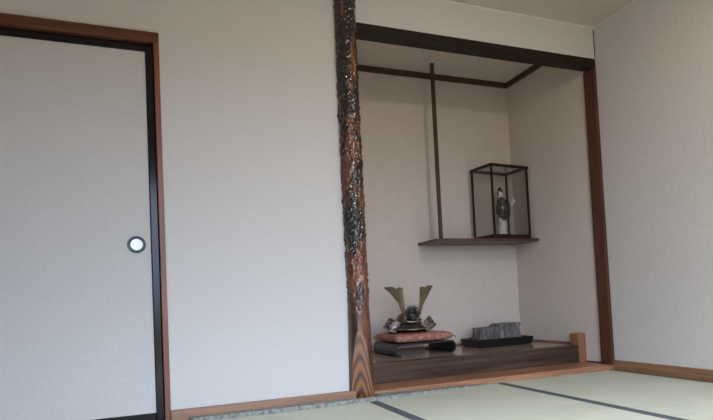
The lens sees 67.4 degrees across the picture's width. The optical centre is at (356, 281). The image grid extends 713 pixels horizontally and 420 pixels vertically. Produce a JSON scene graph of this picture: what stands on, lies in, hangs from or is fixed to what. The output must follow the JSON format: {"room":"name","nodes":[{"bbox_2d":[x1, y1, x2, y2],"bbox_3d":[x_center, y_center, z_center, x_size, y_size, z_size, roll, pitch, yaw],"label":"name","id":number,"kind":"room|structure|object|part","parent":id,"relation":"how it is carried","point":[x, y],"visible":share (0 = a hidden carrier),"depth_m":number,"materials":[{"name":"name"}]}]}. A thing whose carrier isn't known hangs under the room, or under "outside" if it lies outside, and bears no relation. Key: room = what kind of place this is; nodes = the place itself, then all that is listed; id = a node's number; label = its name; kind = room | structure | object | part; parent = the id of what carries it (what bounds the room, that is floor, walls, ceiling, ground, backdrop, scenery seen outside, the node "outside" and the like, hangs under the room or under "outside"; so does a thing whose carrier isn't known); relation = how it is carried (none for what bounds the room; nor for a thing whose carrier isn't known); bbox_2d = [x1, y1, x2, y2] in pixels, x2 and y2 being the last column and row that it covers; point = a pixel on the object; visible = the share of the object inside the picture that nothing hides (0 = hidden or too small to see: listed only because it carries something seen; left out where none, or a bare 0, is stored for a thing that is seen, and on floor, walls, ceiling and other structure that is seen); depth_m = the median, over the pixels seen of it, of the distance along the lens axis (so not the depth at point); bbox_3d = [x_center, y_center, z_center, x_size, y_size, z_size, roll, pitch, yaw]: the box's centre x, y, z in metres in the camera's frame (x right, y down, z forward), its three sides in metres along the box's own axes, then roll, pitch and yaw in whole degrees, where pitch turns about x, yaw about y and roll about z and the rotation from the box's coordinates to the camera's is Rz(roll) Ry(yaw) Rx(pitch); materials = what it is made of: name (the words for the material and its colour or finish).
{"room":"traditional dwelling","nodes":[
{"label":"traditional dwelling","id":0,"kind":"room"},
{"bbox_2d":[0,0,594,409],"bbox_3d":[-0.624,-0.515,2.867,5.000,2.400,0.090,-2,-2,-21],"label":"wall","id":1,"kind":"structure","parent":0,"point":[257,304],"depth_m":2.85,"materials":[{"name":"paint"}]},
{"bbox_2d":[0,13,158,45],"bbox_3d":[-1.873,-1.200,2.410,1.841,0.052,0.093,-2,-2,-21],"label":"trim","id":2,"kind":"structure","parent":1,"relation":"attached to","point":[14,21],"depth_m":2.57,"materials":[{"name":"brown wood"}]},
{"bbox_2d":[0,27,164,419],"bbox_3d":[-1.423,-0.243,2.522,0.924,1.889,0.029,-2,-2,-21],"label":"door","id":3,"kind":"structure","parent":1,"relation":"in","point":[81,336],"depth_m":2.55,"materials":[{"name":"paper"}]},
{"bbox_3d":[-1.467,-1.166,2.559,0.844,0.039,0.028,-2,-2,-21],"label":"rail","id":4,"kind":"part","parent":3,"relation":"part of","materials":[{"name":"black paint"}]},
{"bbox_3d":[-1.381,0.679,2.487,0.844,0.042,0.028,-2,-2,-21],"label":"rail","id":5,"kind":"part","parent":3,"relation":"part of","materials":[{"name":"black paint"}]},
{"bbox_3d":[-1.084,-0.183,2.637,0.085,0.085,0.006,-2,-2,-21],"label":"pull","id":6,"kind":"part","parent":3,"relation":"part of","materials":[{"name":"grey metal"}]},
{"bbox_2d":[131,239,142,249],"bbox_3d":[-1.085,-0.183,2.639,0.057,0.057,0.001,-2,-2,-21],"label":"door handle","id":7,"kind":"object","parent":3,"relation":"on","point":[136,244],"depth_m":2.64,"materials":[{"name":"silver metal"}]},
{"bbox_2d":[153,42,170,419],"bbox_3d":[-1.828,-0.227,2.372,1.841,1.899,0.093,-2,-2,-21],"label":"trim","id":8,"kind":"structure","parent":1,"relation":"attached to","point":[155,45],"depth_m":2.65,"materials":[{"name":"brown wood"}]},
{"bbox_2d":[171,391,355,419],"bbox_3d":[-0.457,0.676,2.796,0.967,0.112,0.036,-2,-2,-21],"label":"baseboard","id":9,"kind":"structure","parent":1,"relation":"attached to","point":[180,414],"depth_m":2.76,"materials":[{"name":"brown wood"}]},
{"bbox_2d":[190,382,503,419],"bbox_3d":[0.068,0.648,2.976,1.900,0.022,0.114,-2,-2,-21],"label":"trim","id":10,"kind":"structure","parent":1,"relation":"attached to","point":[399,394],"depth_m":2.84,"materials":[{"name":"fabric"}]},
{"bbox_2d":[355,22,595,71],"bbox_3d":[0.820,-1.504,3.469,1.815,0.065,0.076,-2,-2,-21],"label":"crossbeam","id":11,"kind":"object","parent":1,"relation":"attached to","point":[366,32],"visible":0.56,"depth_m":3.40,"materials":[{"name":"brown wood"}]},
{"bbox_2d":[432,0,593,28],"bbox_3d":[0.830,-1.758,3.445,1.800,0.010,0.010,-2,-2,-21],"label":"trim","id":12,"kind":"structure","parent":1,"relation":"attached to","point":[444,1],"depth_m":3.52,"materials":[{"name":"white wood"}]},
{"bbox_2d":[333,0,374,397],"bbox_3d":[-0.026,-0.536,3.054,0.152,2.400,0.150,-2,-2,-21],"label":"pillar","id":13,"kind":"structure","parent":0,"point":[361,371],"depth_m":3.00,"materials":[{"name":"brown wood"}]},
{"bbox_2d":[358,71,520,350],"bbox_3d":[0.443,-0.547,4.342,1.950,2.480,0.100,-2,-2,-21],"label":"wall","id":14,"kind":"structure","parent":0,"point":[474,286],"depth_m":4.37,"materials":[{"name":"paint"}]},
{"bbox_2d":[372,343,461,352],"bbox_3d":[0.553,0.522,4.264,1.856,0.014,0.010,-2,-2,-21],"label":"trim","id":15,"kind":"structure","parent":14,"relation":"attached to","point":[458,343],"depth_m":4.22,"materials":[{"name":"red wood"}]},
{"bbox_2d":[357,65,506,88],"bbox_3d":[0.452,-1.684,4.345,1.856,0.042,0.022,-2,-2,-21],"label":"trim","id":16,"kind":"structure","parent":14,"relation":"attached to","point":[363,68],"depth_m":4.39,"materials":[{"name":"brown wood"}]},
{"bbox_2d":[418,238,538,245],"bbox_3d":[0.988,-0.318,4.322,0.952,0.024,0.303,-2,-2,-21],"label":"wall shelf","id":17,"kind":"object","parent":14,"relation":"attached to","point":[438,241],"visible":1,"depth_m":4.24,"materials":[{"name":"brown wood"}]},
{"bbox_2d":[469,163,531,237],"bbox_3d":[1.190,-0.637,4.412,0.404,0.600,0.258,-2,-3,-28],"label":"display case","id":18,"kind":"object","parent":17,"relation":"on","point":[491,173],"visible":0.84,"depth_m":4.39,"materials":[{"name":"brown wood"}]},
{"bbox_3d":[0.968,-0.633,4.426,0.015,0.542,0.015,-2,-3,-28],"label":"corner post","id":19,"kind":"part","parent":18,"relation":"part of","materials":[{"name":"brown wood"}]},
{"bbox_3d":[1.077,-0.646,4.221,0.015,0.542,0.015,-2,-3,-28],"label":"corner post","id":20,"kind":"part","parent":18,"relation":"part of","materials":[{"name":"brown wood"}]},
{"bbox_3d":[1.176,-0.925,4.423,0.404,0.022,0.258,-2,-3,-28],"label":"frame","id":21,"kind":"part","parent":18,"relation":"part of","materials":[{"name":"brown wood"}]},
{"bbox_2d":[496,187,514,233],"bbox_3d":[1.221,-0.578,4.425,0.156,0.409,0.121,-1,-3,-33],"label":"doll","id":22,"kind":"object","parent":18,"relation":"in","point":[501,210],"visible":0.97,"depth_m":4.39,"materials":[{"name":"black fabric"}]},
{"bbox_3d":[1.201,-0.600,4.429,0.080,0.076,0.081,-1,-3,-33],"label":"sash","id":23,"kind":"part","parent":22,"relation":"part of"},
{"bbox_3d":[1.303,-0.642,4.604,0.015,0.542,0.015,-2,-3,-28],"label":"corner post","id":24,"kind":"part","parent":18,"relation":"part of","materials":[{"name":"brown wood"}]},
{"bbox_3d":[1.411,-0.655,4.398,0.015,0.542,0.015,-2,-3,-28],"label":"corner post","id":25,"kind":"part","parent":18,"relation":"part of","materials":[{"name":"brown wood"}]},
{"bbox_2d":[372,341,569,362],"bbox_3d":[0.674,0.590,3.959,1.860,0.157,0.658,-2,-2,-21],"label":"floor","id":26,"kind":"structure","parent":0,"point":[420,353],"depth_m":3.88,"materials":[{"name":"brown wood"}]},
{"bbox_2d":[373,339,455,356],"bbox_3d":[0.421,0.478,3.918,0.480,0.088,0.390,-2,-2,-21],"label":"stand","id":27,"kind":"object","parent":26,"relation":"on","point":[382,347],"visible":0.83,"depth_m":3.84,"materials":[{"name":"black paint"}]},
{"bbox_2d":[373,330,455,342],"bbox_3d":[0.417,0.399,3.921,0.480,0.070,0.396,-2,-2,-21],"label":"cushion","id":28,"kind":"object","parent":27,"relation":"on","point":[421,335],"visible":0.92,"depth_m":3.78,"materials":[{"name":"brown fabric"}]},
{"bbox_2d":[383,285,436,333],"bbox_3d":[0.378,0.201,3.879,0.349,0.332,0.336,-4,-3,30],"label":"helmet","id":29,"kind":"object","parent":28,"relation":"on","point":[409,319],"visible":1,"depth_m":3.77,"materials":[{"name":"metal"}]},
{"bbox_2d":[461,335,532,347],"bbox_3d":[1.110,0.471,4.225,0.506,0.062,0.256,-2,-2,-21],"label":"tray","id":30,"kind":"object","parent":26,"relation":"on","point":[525,339],"visible":0.96,"depth_m":4.12,"materials":[{"name":"black wood"}]},
{"bbox_2d":[472,322,521,339],"bbox_3d":[1.101,0.402,4.226,0.399,0.149,0.149,-2,-2,-21],"label":"stone","id":31,"kind":"object","parent":30,"relation":"in","point":[503,329],"visible":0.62,"depth_m":4.17,"materials":[{"name":"grey stone"}]},
{"bbox_2d":[375,362,612,392],"bbox_3d":[0.877,0.625,3.519,1.800,0.036,0.315,-2,-2,-21],"label":"board","id":32,"kind":"object","parent":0,"point":[579,367],"visible":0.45,"depth_m":3.42,"materials":[{"name":"brown wood"}]},
{"bbox_2d":[570,333,586,361],"bbox_3d":[1.633,0.483,3.940,0.068,0.207,0.085,-2,-2,-21],"label":"block","id":33,"kind":"object","parent":32,"relation":"on","point":[578,339],"visible":0.73,"depth_m":3.90,"materials":[{"name":"brown wood"}]},
{"bbox_2d":[583,68,614,364],"bbox_3d":[1.702,-0.463,3.757,0.026,2.075,0.095,-2,-2,-21],"label":"post","id":34,"kind":"object","parent":32,"relation":"on","point":[589,77],"visible":1,"depth_m":3.74,"materials":[{"name":"brown wood"}]},
{"bbox_2d":[356,0,634,82],"bbox_3d":[-0.262,-1.812,1.818,5.200,0.085,4.238,-2,-2,-21],"label":"ceiling","id":35,"kind":"structure","parent":0,"point":[375,54],"depth_m":3.99,"materials":[{"name":"paint"}]},
{"bbox_2d":[430,63,442,237],"bbox_3d":[0.624,-1.019,4.180,0.025,1.398,0.025,-2,-2,-21],"label":"rod","id":36,"kind":"object","parent":35,"relation":"hanging from","point":[432,78],"visible":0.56,"depth_m":4.17,"materials":[{"name":"brown wood"}]},
{"bbox_2d":[506,0,712,372],"bbox_3d":[2.137,-0.660,2.778,0.104,2.535,4.238,-2,-2,-21],"label":"wall","id":37,"kind":"structure","parent":0,"point":[654,58],"depth_m":3.51,"materials":[{"name":"paint"}]},
{"bbox_2d":[373,345,578,383],"bbox_3d":[0.770,0.553,3.603,1.786,0.122,0.080,-2,-2,-21],"label":"raised alcove platform","id":38,"kind":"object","parent":37,"relation":"attached to","point":[434,367],"depth_m":3.56,"materials":[{"name":"brown wood"}]},
{"bbox_2d":[506,65,541,87],"bbox_3d":[1.470,-1.735,4.248,0.022,0.042,0.890,-2,-2,-21],"label":"trim","id":39,"kind":"structure","parent":37,"relation":"attached to","point":[532,68],"depth_m":4.45,"materials":[{"name":"brown wood"}]},
{"bbox_2d":[533,339,569,343],"bbox_3d":[1.529,0.478,4.295,0.010,0.014,0.633,-2,-2,-21],"label":"trim","id":40,"kind":"structure","parent":37,"relation":"attached to","point":[533,339],"depth_m":4.24,"materials":[{"name":"red wood"}]},
{"bbox_2d":[593,0,636,27],"bbox_3d":[2.229,-1.869,2.296,0.006,0.008,3.144,-2,-2,-21],"label":"trim","id":41,"kind":"structure","parent":37,"relation":"attached to","point":[635,0],"depth_m":3.59,"materials":[{"name":"white wood"}]},
{"bbox_2d":[614,360,712,381],"bbox_3d":[2.337,0.516,2.205,0.012,0.124,3.150,-2,-2,-21],"label":"baseboard","id":42,"kind":"structure","parent":37,"relation":"attached to","point":[638,367],"depth_m":3.30,"materials":[{"name":"brown wood"}]},
{"bbox_3d":[-0.161,0.710,1.767,5.200,0.065,4.338,-2,-2,-21],"label":"floor","id":43,"kind":"structure","parent":0,"visible":0},
{"bbox_2d":[224,401,417,419],"bbox_3d":[-0.032,0.650,1.923,0.948,0.056,1.790,-2,-2,-21],"label":"mat","id":44,"kind":"object","parent":43,"relation":"on","point":[372,410],"visible":1,"depth_m":2.64,"materials":[{"name":"wicker"}]},
{"bbox_2d":[374,383,678,419],"bbox_3d":[0.812,0.625,2.305,0.899,0.056,1.898,-2,-2,-21],"label":"mat","id":45,"kind":"object","parent":43,"relation":"on","point":[499,401],"visible":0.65,"depth_m":2.62,"materials":[{"name":"wicker"}]},
{"bbox_2d":[502,370,712,419],"bbox_3d":[1.667,0.598,2.634,0.933,0.056,1.898,-2,-2,-21],"label":"mat","id":46,"kind":"object","parent":43,"relation":"on","point":[672,397],"visible":0.91,"depth_m":2.88,"materials":[{"name":"wicker"}]}
]}

